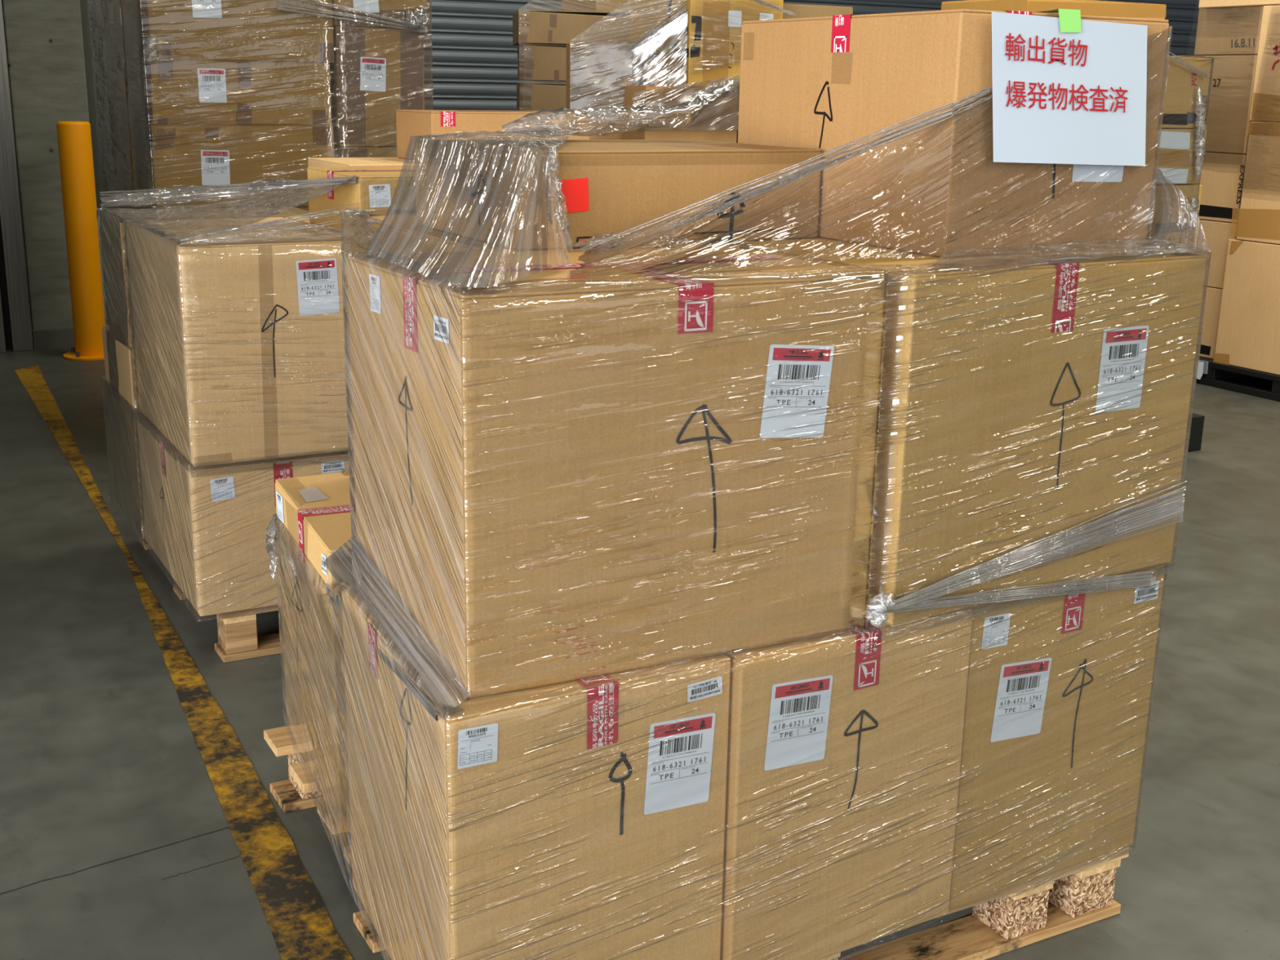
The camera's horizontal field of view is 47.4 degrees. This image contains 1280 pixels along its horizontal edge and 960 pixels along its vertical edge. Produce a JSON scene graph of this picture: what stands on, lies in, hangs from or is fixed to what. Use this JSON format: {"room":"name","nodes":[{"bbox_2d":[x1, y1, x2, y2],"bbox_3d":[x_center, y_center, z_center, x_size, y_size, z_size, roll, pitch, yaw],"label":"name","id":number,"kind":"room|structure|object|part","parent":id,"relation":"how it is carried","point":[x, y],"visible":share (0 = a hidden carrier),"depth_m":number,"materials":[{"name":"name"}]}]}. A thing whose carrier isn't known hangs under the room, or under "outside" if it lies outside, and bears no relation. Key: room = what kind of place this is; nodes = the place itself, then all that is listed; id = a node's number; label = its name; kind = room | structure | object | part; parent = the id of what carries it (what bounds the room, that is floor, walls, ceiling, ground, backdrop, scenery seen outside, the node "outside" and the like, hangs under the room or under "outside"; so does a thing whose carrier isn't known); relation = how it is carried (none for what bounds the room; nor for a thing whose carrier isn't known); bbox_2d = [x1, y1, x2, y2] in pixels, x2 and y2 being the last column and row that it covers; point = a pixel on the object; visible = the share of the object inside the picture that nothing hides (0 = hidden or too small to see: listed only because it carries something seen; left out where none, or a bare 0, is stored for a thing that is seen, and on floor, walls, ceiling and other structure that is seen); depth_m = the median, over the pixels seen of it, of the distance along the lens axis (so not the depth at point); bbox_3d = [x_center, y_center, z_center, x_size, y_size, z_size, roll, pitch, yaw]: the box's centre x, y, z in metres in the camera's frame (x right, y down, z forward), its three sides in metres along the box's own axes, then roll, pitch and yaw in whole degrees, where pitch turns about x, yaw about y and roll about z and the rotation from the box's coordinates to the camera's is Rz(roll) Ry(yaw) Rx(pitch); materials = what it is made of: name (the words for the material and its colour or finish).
{"room":"distribution center","nodes":[
{"label":"distribution center","id":0,"kind":"room"},
{"bbox_2d":[1,0,89,329],"bbox_3d":[-3.316,-3.357,7.775,0.383,5.200,0.850,-7,17,-28],"label":"wall pier","id":1,"kind":"object","parent":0,"point":[44,38],"visible":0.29,"depth_m":7.77,"materials":[{"name":"concrete"}]},
{"bbox_2d":[31,327,75,349],"bbox_3d":[-3.129,-0.789,8.058,0.420,0.100,0.060,-7,17,-28],"label":"baseboard","id":2,"kind":"structure","parent":1,"relation":"attached to","point":[52,338],"depth_m":7.99,"materials":[{"name":"grey concrete"}]},
{"bbox_2d":[351,213,515,256],"bbox_3d":[-0.220,-0.203,2.685,0.420,0.522,0.650,-7,17,-28],"label":"cardboard box","id":3,"kind":"object","parent":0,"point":[487,246],"visible":0.09,"depth_m":2.45,"materials":[{"name":"brown cardboard"}]},
{"bbox_2d":[0,346,1279,959],"bbox_3d":[2.583,1.056,2.147,23.000,0.200,19.400,-7,17,-28],"label":"floor","id":4,"kind":"structure","parent":0,"point":[101,761],"depth_m":3.31,"materials":[{"name":"concrete"}]},
{"bbox_2d":[56,120,105,360],"bbox_3d":[-2.917,-1.251,7.636,0.290,1.217,0.290,-7,17,-28],"label":"bollard","id":5,"kind":"object","parent":4,"relation":"on","point":[74,137],"visible":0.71,"depth_m":7.57,"materials":[{"name":"yellow metal"}]},
{"bbox_3d":[-2.927,-0.670,7.792,0.290,0.013,0.290,-7,17,-28],"label":"plate","id":6,"kind":"part","parent":5,"relation":"part of","materials":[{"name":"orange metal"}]},
{"bbox_2d":[0,826,239,894],"bbox_3d":[-1.253,0.768,2.581,1.124,0.001,0.167,-7,17,-28],"label":"floor crack","id":7,"kind":"object","parent":4,"relation":"on","point":[227,827],"depth_m":2.76,"materials":[{"name":"black concrete"}]},
{"bbox_2d":[14,365,352,959],"bbox_3d":[-1.365,0.368,4.058,0.386,0.001,7.940,-7,17,-28],"label":"floor marking","id":8,"kind":"object","parent":4,"relation":"on","point":[300,925],"depth_m":3.04,"materials":[{"name":"yellow paint"}]},
{"bbox_2d":[138,537,283,662],"bbox_3d":[-0.850,0.205,4.435,1.110,0.138,1.140,-7,17,-28],"label":"wooden pallet","id":9,"kind":"object","parent":4,"relation":"on","point":[237,638],"visible":0.1,"depth_m":3.73,"materials":[{"name":"brown wood"}]},
{"bbox_2d":[102,324,145,538],"bbox_3d":[-1.052,-0.214,4.632,1.140,0.561,0.455,-7,17,-28],"label":"cardboard box","id":10,"kind":"object","parent":9,"relation":"on","point":[123,353],"visible":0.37,"depth_m":4.24,"materials":[{"name":"brown cardboard"}]},
{"bbox_2d":[101,207,309,347],"bbox_3d":[-1.259,-0.613,4.333,0.575,0.355,0.335,-7,17,-28],"label":"cardboard box","id":11,"kind":"object","parent":10,"relation":"on","point":[294,211],"visible":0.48,"depth_m":4.12,"materials":[{"name":"brown cardboard"}]},
{"bbox_2d":[307,157,414,166],"bbox_3d":[-0.590,-0.783,4.733,0.850,0.499,0.420,-7,17,-28],"label":"cardboard box","id":12,"kind":"object","parent":10,"relation":"on","point":[312,162],"visible":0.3,"depth_m":4.51,"materials":[{"name":"brown cardboard"}]},
{"bbox_2d":[395,109,589,159],"bbox_3d":[-0.474,-1.112,4.705,0.540,0.153,0.322,-7,17,-28],"label":"cardboard box","id":13,"kind":"object","parent":12,"relation":"on","point":[409,122],"visible":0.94,"depth_m":4.54,"materials":[{"name":"brown cardboard"}]},
{"bbox_2d":[137,414,354,616],"bbox_3d":[-1.073,0.054,3.991,0.437,0.376,0.706,-7,17,-28],"label":"cardboard box","id":14,"kind":"object","parent":9,"relation":"on","point":[253,511],"visible":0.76,"depth_m":3.65,"materials":[{"name":"brown cardboard"}]},
{"bbox_2d":[126,217,353,466],"bbox_3d":[-1.058,-0.389,3.877,0.434,0.544,0.704,-7,17,-28],"label":"cardboard box","id":15,"kind":"object","parent":14,"relation":"on","point":[227,289],"visible":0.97,"depth_m":3.57,"materials":[{"name":"brown cardboard"}]},
{"bbox_2d":[96,175,415,619],"bbox_3d":[-0.877,-0.375,4.272,1.169,1.082,1.212,-7,17,-28],"label":"film","id":16,"kind":"object","parent":9,"relation":"on","point":[166,227],"visible":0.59,"depth_m":3.86,"materials":[{"name":"clear plastic"}]},
{"bbox_3d":[-0.568,-0.010,4.263,0.680,0.376,0.700,-7,17,-28],"label":"cardboard box","id":17,"kind":"object","parent":9,"relation":"on","visible":0},
{"bbox_2d":[289,216,341,235],"bbox_3d":[-0.557,-0.458,4.144,0.674,0.532,0.700,-7,17,-28],"label":"cardboard box","id":18,"kind":"object","parent":17,"relation":"on","point":[304,222],"visible":0.11,"depth_m":4.05,"materials":[{"name":"brown cardboard"}]},
{"bbox_2d":[306,165,416,231],"bbox_3d":[-0.624,-0.758,3.933,0.423,0.153,0.452,-7,17,-28],"label":"cardboard box","id":19,"kind":"object","parent":18,"relation":"on","point":[375,188],"visible":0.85,"depth_m":3.74,"materials":[{"name":"brown cardboard"}]},
{"bbox_2d":[263,726,1129,959],"bbox_3d":[0.049,0.653,2.829,1.249,0.138,1.172,-7,17,-28],"label":"wooden pallet","id":20,"kind":"object","parent":4,"relation":"on","point":[1070,902],"visible":0.23,"depth_m":2.55,"materials":[{"name":"brown wood"}]},
{"bbox_2d":[275,471,358,829],"bbox_3d":[-0.493,0.294,2.832,0.359,0.534,0.498,-7,17,-28],"label":"cardboard box","id":21,"kind":"object","parent":20,"relation":"on","point":[314,510],"visible":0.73,"depth_m":2.70,"materials":[{"name":"brown cardboard"}]},
{"bbox_2d":[342,586,730,959],"bbox_3d":[-0.186,0.467,2.219,0.430,0.529,0.546,-7,17,-28],"label":"cardboard box","id":22,"kind":"object","parent":20,"relation":"on","point":[673,800],"visible":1,"depth_m":1.98,"materials":[{"name":"brown cardboard"}]},
{"bbox_2d":[346,243,884,698],"bbox_3d":[-0.049,-0.054,2.139,0.623,0.523,0.472,-7,17,-28],"label":"cardboard box","id":23,"kind":"object","parent":22,"relation":"on","point":[568,442],"visible":0.77,"depth_m":1.94,"materials":[{"name":"brown cardboard"}]},
{"bbox_2d":[414,139,822,250],"bbox_3d":[-0.038,-0.501,2.532,0.580,0.158,0.447,-7,17,-28],"label":"cardboard box","id":24,"kind":"object","parent":23,"relation":"on","point":[609,186],"visible":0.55,"depth_m":2.33,"materials":[{"name":"brown cardboard"}]},
{"bbox_3d":[0.068,-0.387,2.365,0.384,0.028,0.001,-8,17,-29],"label":"printed frame","id":25,"kind":"part","parent":24,"relation":"part of","materials":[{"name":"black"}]},
{"bbox_2d":[265,26,1211,959],"bbox_3d":[0.084,-0.077,2.596,1.401,1.415,1.298,-7,17,-28],"label":"film","id":26,"kind":"object","parent":20,"relation":"on","point":[356,234],"visible":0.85,"depth_m":2.20,"materials":[{"name":"clear plastic"}]},
{"bbox_2d":[720,608,973,959],"bbox_3d":[0.040,0.340,2.705,0.436,0.529,1.202,-7,17,-28],"label":"cardboard box","id":27,"kind":"object","parent":20,"relation":"on","point":[805,708],"visible":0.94,"depth_m":2.19,"materials":[{"name":"brown cardboard"}]},
{"bbox_2d":[948,564,1164,909],"bbox_3d":[0.425,0.290,2.918,0.442,0.529,1.167,-7,17,-28],"label":"cardboard box","id":28,"kind":"object","parent":20,"relation":"on","point":[1019,719],"visible":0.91,"depth_m":2.42,"materials":[{"name":"brown cardboard"}]},
{"bbox_2d":[720,236,1206,626],"bbox_3d":[0.374,-0.204,2.724,0.629,0.523,1.152,-7,17,-28],"label":"cardboard box","id":29,"kind":"object","parent":28,"relation":"on","point":[1027,379],"visible":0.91,"depth_m":2.21,"materials":[{"name":"brown cardboard"}]},
{"bbox_2d":[737,8,1168,256],"bbox_3d":[0.514,-0.611,2.539,0.434,0.365,0.604,-7,17,-28],"label":"cardboard box","id":30,"kind":"object","parent":29,"relation":"on","point":[826,83],"visible":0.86,"depth_m":2.33,"materials":[{"name":"brown cardboard"}]},
{"bbox_2d":[991,8,1147,165],"bbox_3d":[0.657,-0.609,2.275,0.350,0.235,0.055,-7,17,-28],"label":"paper notice","id":31,"kind":"object","parent":30,"relation":"attached to","point":[1068,89],"visible":1,"depth_m":2.25,"materials":[{"name":"white paper"}]},
{"bbox_2d":[941,0,1166,19],"bbox_3d":[1.976,-1.466,7.250,0.888,1.722,0.601,-7,17,-28],"label":"cardboard box","id":32,"kind":"object","parent":4,"relation":"on","point":[1087,7],"visible":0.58,"depth_m":6.79,"materials":[{"name":"brown cardboard"}]},
{"bbox_2d":[1184,413,1204,452],"bbox_3d":[1.619,-0.219,6.154,1.270,0.149,0.780,-7,17,-28],"label":"pallet","id":33,"kind":"object","parent":4,"relation":"on","point":[1197,420],"visible":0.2,"depth_m":6.10,"materials":[{"name":"black"}]},
{"bbox_2d":[1166,238,1195,246],"bbox_3d":[1.579,-0.640,6.014,1.122,0.734,0.700,-7,17,-28],"label":"cardboard box","id":34,"kind":"object","parent":33,"relation":"on","point":[1186,238],"visible":0.09,"depth_m":5.86,"materials":[{"name":"brown cardboard"}]},
{"bbox_2d":[1151,183,1202,239],"bbox_3d":[1.587,-1.098,5.890,1.122,0.211,0.701,-7,17,-28],"label":"cardboard box","id":35,"kind":"object","parent":34,"relation":"on","point":[1189,191],"visible":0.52,"depth_m":5.81,"materials":[{"name":"brown cardboard"}]},
{"bbox_2d":[1154,128,1206,184],"bbox_3d":[1.586,-1.306,5.832,1.110,0.212,0.701,-7,17,-28],"label":"cardboard box","id":36,"kind":"object","parent":35,"relation":"on","point":[1172,140],"visible":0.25,"depth_m":5.73,"materials":[{"name":"brown cardboard"}]},
{"bbox_2d":[1161,57,1211,128],"bbox_3d":[1.583,-1.540,5.765,1.094,0.265,0.701,-7,17,-28],"label":"cardboard box","id":37,"kind":"object","parent":36,"relation":"on","point":[1183,82],"visible":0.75,"depth_m":5.67,"materials":[{"name":"brown cardboard"}]},
{"bbox_2d":[1191,72,1196,85],"bbox_3d":[2.154,-1.557,5.668,0.037,0.049,0.001,-7,17,-28],"label":"print","id":38,"kind":"object","parent":37,"relation":"attached to","point":[1194,74],"depth_m":5.67},
{"bbox_2d":[1162,51,1214,232],"bbox_3d":[1.575,-0.988,5.900,1.122,1.446,0.763,-7,17,-28],"label":"film","id":39,"kind":"object","parent":34,"relation":"attached to","point":[1173,56],"visible":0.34,"depth_m":5.72,"materials":[{"name":"clear plastic"}]},
{"bbox_2d":[1195,355,1279,401],"bbox_3d":[3.421,-0.476,7.280,0.640,0.123,2.050,-7,17,-28],"label":"pallet","id":40,"kind":"object","parent":4,"relation":"on","point":[1251,382],"visible":0.18,"depth_m":7.40,"materials":[{"name":"black plastic"}]},
{"bbox_2d":[1196,360,1208,379],"bbox_3d":[2.902,-0.569,7.542,0.014,0.099,0.075,-7,17,-28],"label":"tag","id":41,"kind":"object","parent":40,"relation":"attached to","point":[1202,368],"visible":0.7,"depth_m":7.53,"materials":[{"name":"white paper"}]},
{"bbox_2d":[1199,286,1222,359],"bbox_3d":[3.158,-0.862,7.757,0.551,0.362,0.338,-7,17,-28],"label":"cardboard box","id":42,"kind":"object","parent":40,"relation":"on","point":[1214,295],"visible":0.17,"depth_m":7.56,"materials":[{"name":"brown cardboard"}]},
{"bbox_2d":[1195,218,1236,288],"bbox_3d":[3.159,-1.203,7.675,0.551,0.332,0.358,-7,17,-28],"label":"cardboard box","id":43,"kind":"object","parent":42,"relation":"on","point":[1217,233],"visible":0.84,"depth_m":7.48,"materials":[{"name":"brown cardboard"}]},
{"bbox_2d":[1198,151,1246,222],"bbox_3d":[3.156,-1.534,7.603,0.551,0.336,0.420,-7,17,-28],"label":"cardboard box","id":44,"kind":"object","parent":43,"relation":"on","point":[1222,177],"visible":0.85,"depth_m":7.41,"materials":[{"name":"brown cardboard"}]},
{"bbox_2d":[1204,54,1266,153],"bbox_3d":[3.129,-1.946,7.557,0.551,0.473,0.538,-7,17,-28],"label":"cardboard box","id":45,"kind":"object","parent":44,"relation":"on","point":[1233,80],"visible":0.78,"depth_m":7.30,"materials":[{"name":"brown cardboard"}]},
{"bbox_2d":[1194,5,1263,55],"bbox_3d":[3.171,-2.294,7.395,0.551,0.278,0.388,-7,17,-28],"label":"cardboard box","id":46,"kind":"object","parent":45,"relation":"on","point":[1224,31],"visible":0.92,"depth_m":7.27,"materials":[{"name":"brown cardboard"}]},
{"bbox_2d":[1213,239,1279,374],"bbox_3d":[3.401,-0.834,7.180,0.551,0.636,0.868,-7,17,-28],"label":"cardboard box","id":47,"kind":"object","parent":40,"relation":"on","point":[1248,334],"visible":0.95,"depth_m":7.26,"materials":[{"name":"brown cardboard"}]},
{"bbox_2d":[1231,121,1279,244],"bbox_3d":[3.413,-1.419,7.020,0.551,0.572,0.862,-7,17,-28],"label":"cardboard box","id":48,"kind":"object","parent":47,"relation":"on","point":[1257,219],"visible":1,"depth_m":7.13,"materials":[{"name":"brown cardboard"}]},
{"bbox_2d":[1249,4,1279,121],"bbox_3d":[3.442,-1.948,6.839,0.551,0.536,0.877,-7,17,-28],"label":"cardboard box","id":49,"kind":"object","parent":48,"relation":"on","point":[1265,103],"visible":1,"depth_m":7.02,"materials":[{"name":"brown cardboard"}]},
{"bbox_2d":[1198,0,1279,8],"bbox_3d":[3.356,-2.375,6.901,0.550,0.246,1.266,-7,17,-28],"label":"cardboard box","id":50,"kind":"object","parent":49,"relation":"on","point":[1202,3],"visible":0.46,"depth_m":7.15,"materials":[{"name":"brown cardboard"}]},
{"bbox_3d":[-1.598,-0.353,6.463,1.110,0.138,1.130,-7,17,-28],"label":"wooden pallet","id":51,"kind":"object","parent":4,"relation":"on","visible":0},
{"bbox_2d":[333,145,397,157],"bbox_3d":[-1.232,-0.916,6.295,0.368,1.048,0.801,-7,17,-28],"label":"cardboard box","id":52,"kind":"object","parent":51,"relation":"on","point":[345,151],"visible":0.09,"depth_m":5.80,"materials":[{"name":"brown cardboard"}]},
{"bbox_2d":[328,26,424,146],"bbox_3d":[-1.215,-1.645,6.101,0.365,0.453,0.802,-7,17,-28],"label":"cardboard box","id":53,"kind":"object","parent":52,"relation":"on","point":[379,72],"visible":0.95,"depth_m":5.75,"materials":[{"name":"brown cardboard"}]},
{"bbox_2d":[332,0,426,28],"bbox_3d":[-1.200,-1.968,6.019,0.380,0.208,0.802,-7,17,-28],"label":"cardboard box","id":54,"kind":"object","parent":53,"relation":"on","point":[395,9],"visible":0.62,"depth_m":5.69,"materials":[{"name":"brown cardboard"}]},
{"bbox_3d":[-1.780,-0.768,6.203,0.692,0.790,1.100,-7,17,-28],"label":"cardboard box","id":55,"kind":"object","parent":51,"relation":"on","visible":0},
{"bbox_2d":[111,55,136,205],"bbox_3d":[-1.834,-1.471,6.148,0.660,0.592,0.610,-7,17,-28],"label":"cardboard box","id":56,"kind":"object","parent":55,"relation":"on","point":[126,78],"visible":0.02,"depth_m":5.86,"materials":[{"name":"brown cardboard"}]},
{"bbox_2d":[105,0,125,55],"bbox_3d":[-1.825,-1.891,6.036,0.657,0.278,0.610,-7,17,-28],"label":"cardboard box","id":57,"kind":"object","parent":56,"relation":"on","point":[120,2],"visible":0.02,"depth_m":5.79,"materials":[{"name":"brown cardboard"}]},
{"bbox_2d":[129,124,334,210],"bbox_3d":[-1.602,-1.232,5.759,0.693,0.342,0.463,-7,17,-28],"label":"cardboard box","id":58,"kind":"object","parent":55,"relation":"on","point":[181,155],"visible":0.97,"depth_m":5.55,"materials":[{"name":"brown cardboard"}]},
{"bbox_2d":[124,58,332,124],"bbox_3d":[-1.612,-1.514,5.718,0.678,0.246,0.522,-7,17,-28],"label":"cardboard box","id":59,"kind":"object","parent":58,"relation":"on","point":[177,91],"visible":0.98,"depth_m":5.50,"materials":[{"name":"brown cardboard"}]},
{"bbox_2d":[128,0,334,62],"bbox_3d":[-1.564,-1.765,5.596,0.690,0.304,0.404,-7,17,-28],"label":"cardboard box","id":60,"kind":"object","parent":59,"relation":"on","point":[239,30],"visible":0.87,"depth_m":5.46,"materials":[{"name":"brown cardboard"}]},
{"bbox_2d":[86,0,433,210],"bbox_3d":[-1.565,-1.182,6.097,1.157,1.650,1.364,-7,17,-28],"label":"film","id":61,"kind":"object","parent":55,"relation":"attached to","point":[112,113],"visible":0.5,"depth_m":5.77,"materials":[{"name":"clear plastic"}]},
{"bbox_3d":[0.004,-0.621,7.563,1.310,0.138,1.980,-7,17,-28],"label":"wooden pallet","id":62,"kind":"object","parent":4,"relation":"on","visible":0},
{"bbox_2d":[516,82,565,111],"bbox_3d":[-0.328,-1.386,7.598,0.594,1.309,0.500,-1,15,-8],"label":"cardboard box","id":63,"kind":"object","parent":62,"relation":"on","point":[530,96],"visible":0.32,"depth_m":7.18,"materials":[{"name":"brown cardboard"}]},
{"bbox_2d":[517,44,566,81],"bbox_3d":[-0.313,-2.111,7.406,0.586,0.174,0.501,-1,15,-8],"label":"cardboard box","id":64,"kind":"object","parent":63,"relation":"on","point":[535,62],"visible":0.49,"depth_m":7.14,"materials":[{"name":"brown cardboard"}]},
{"bbox_2d":[512,9,630,45],"bbox_3d":[-0.312,-2.270,7.353,0.629,0.154,0.501,-1,15,-8],"label":"cardboard box","id":65,"kind":"object","parent":64,"relation":"on","point":[529,26],"visible":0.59,"depth_m":7.11,"materials":[{"name":"brown cardboard"}]},
{"bbox_2d":[561,0,630,12],"bbox_3d":[-0.172,-2.509,7.493,0.323,0.239,0.400,-7,17,-28],"label":"cardboard box","id":66,"kind":"object","parent":65,"relation":"on","point":[599,6],"visible":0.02,"depth_m":7.34,"materials":[{"name":"brown cardboard"}]},
{"bbox_2d":[536,0,795,130],"bbox_3d":[0.006,-2.034,6.765,0.980,0.768,1.144,-7,17,-28],"label":"film","id":67,"kind":"object","parent":65,"relation":"on","point":[633,46],"visible":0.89,"depth_m":6.36,"materials":[{"name":"clear plastic"}]},
{"bbox_2d":[565,41,636,139],"bbox_3d":[-0.211,-1.249,6.757,0.298,1.485,0.401,-2,15,-11],"label":"cardboard box","id":68,"kind":"object","parent":62,"relation":"on","point":[593,64],"visible":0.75,"depth_m":6.42,"materials":[{"name":"brown"}]},
{"bbox_2d":[622,85,737,142],"bbox_3d":[0.149,-1.123,6.665,0.472,1.303,0.301,-7,17,-28],"label":"cardboard box","id":69,"kind":"object","parent":62,"relation":"on","point":[705,126],"visible":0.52,"depth_m":6.42,"materials":[{"name":"orange cardboard"}]},
{"bbox_2d":[630,0,783,87],"bbox_3d":[0.297,-2.111,6.644,0.483,0.619,0.551,-7,17,-28],"label":"cardboard box","id":70,"kind":"object","parent":69,"relation":"on","point":[699,65],"visible":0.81,"depth_m":6.43,"materials":[{"name":"brown cardboard"}]},
{"bbox_2d":[696,3,853,142],"bbox_3d":[0.561,-1.443,7.165,0.569,1.676,0.700,-7,17,-28],"label":"cardboard box","id":71,"kind":"object","parent":62,"relation":"on","point":[802,11],"visible":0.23,"depth_m":6.69,"materials":[{"name":"brown cardboard"}]},
{"bbox_3d":[-1.768,-3.714,9.203,23.000,5.200,0.250,-7,17,-28],"label":"wall","id":72,"kind":"structure","parent":0,"visible":0},
{"bbox_2d":[0,0,33,352],"bbox_3d":[-3.599,-3.308,7.571,0.295,5.200,0.953,-7,17,-28],"label":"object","id":73,"kind":"structure","parent":72,"relation":"attached to","point":[15,325],"depth_m":7.75,"materials":[{"name":"metal"}]},
{"bbox_2d":[80,0,113,324],"bbox_3d":[-3.081,-3.409,7.982,0.230,5.200,0.700,-7,17,-28],"label":"trim","id":74,"kind":"structure","parent":72,"relation":"attached to","point":[83,3],"depth_m":7.98,"materials":[{"name":"grey paint"}]},
{"bbox_2d":[431,0,1199,111],"bbox_3d":[2.516,-4.048,11.096,12.640,4.976,0.022,-7,17,-28],"label":"door","id":75,"kind":"structure","parent":72,"relation":"in","point":[475,56],"depth_m":9.48,"materials":[{"name":"grey metal"}]}
]}

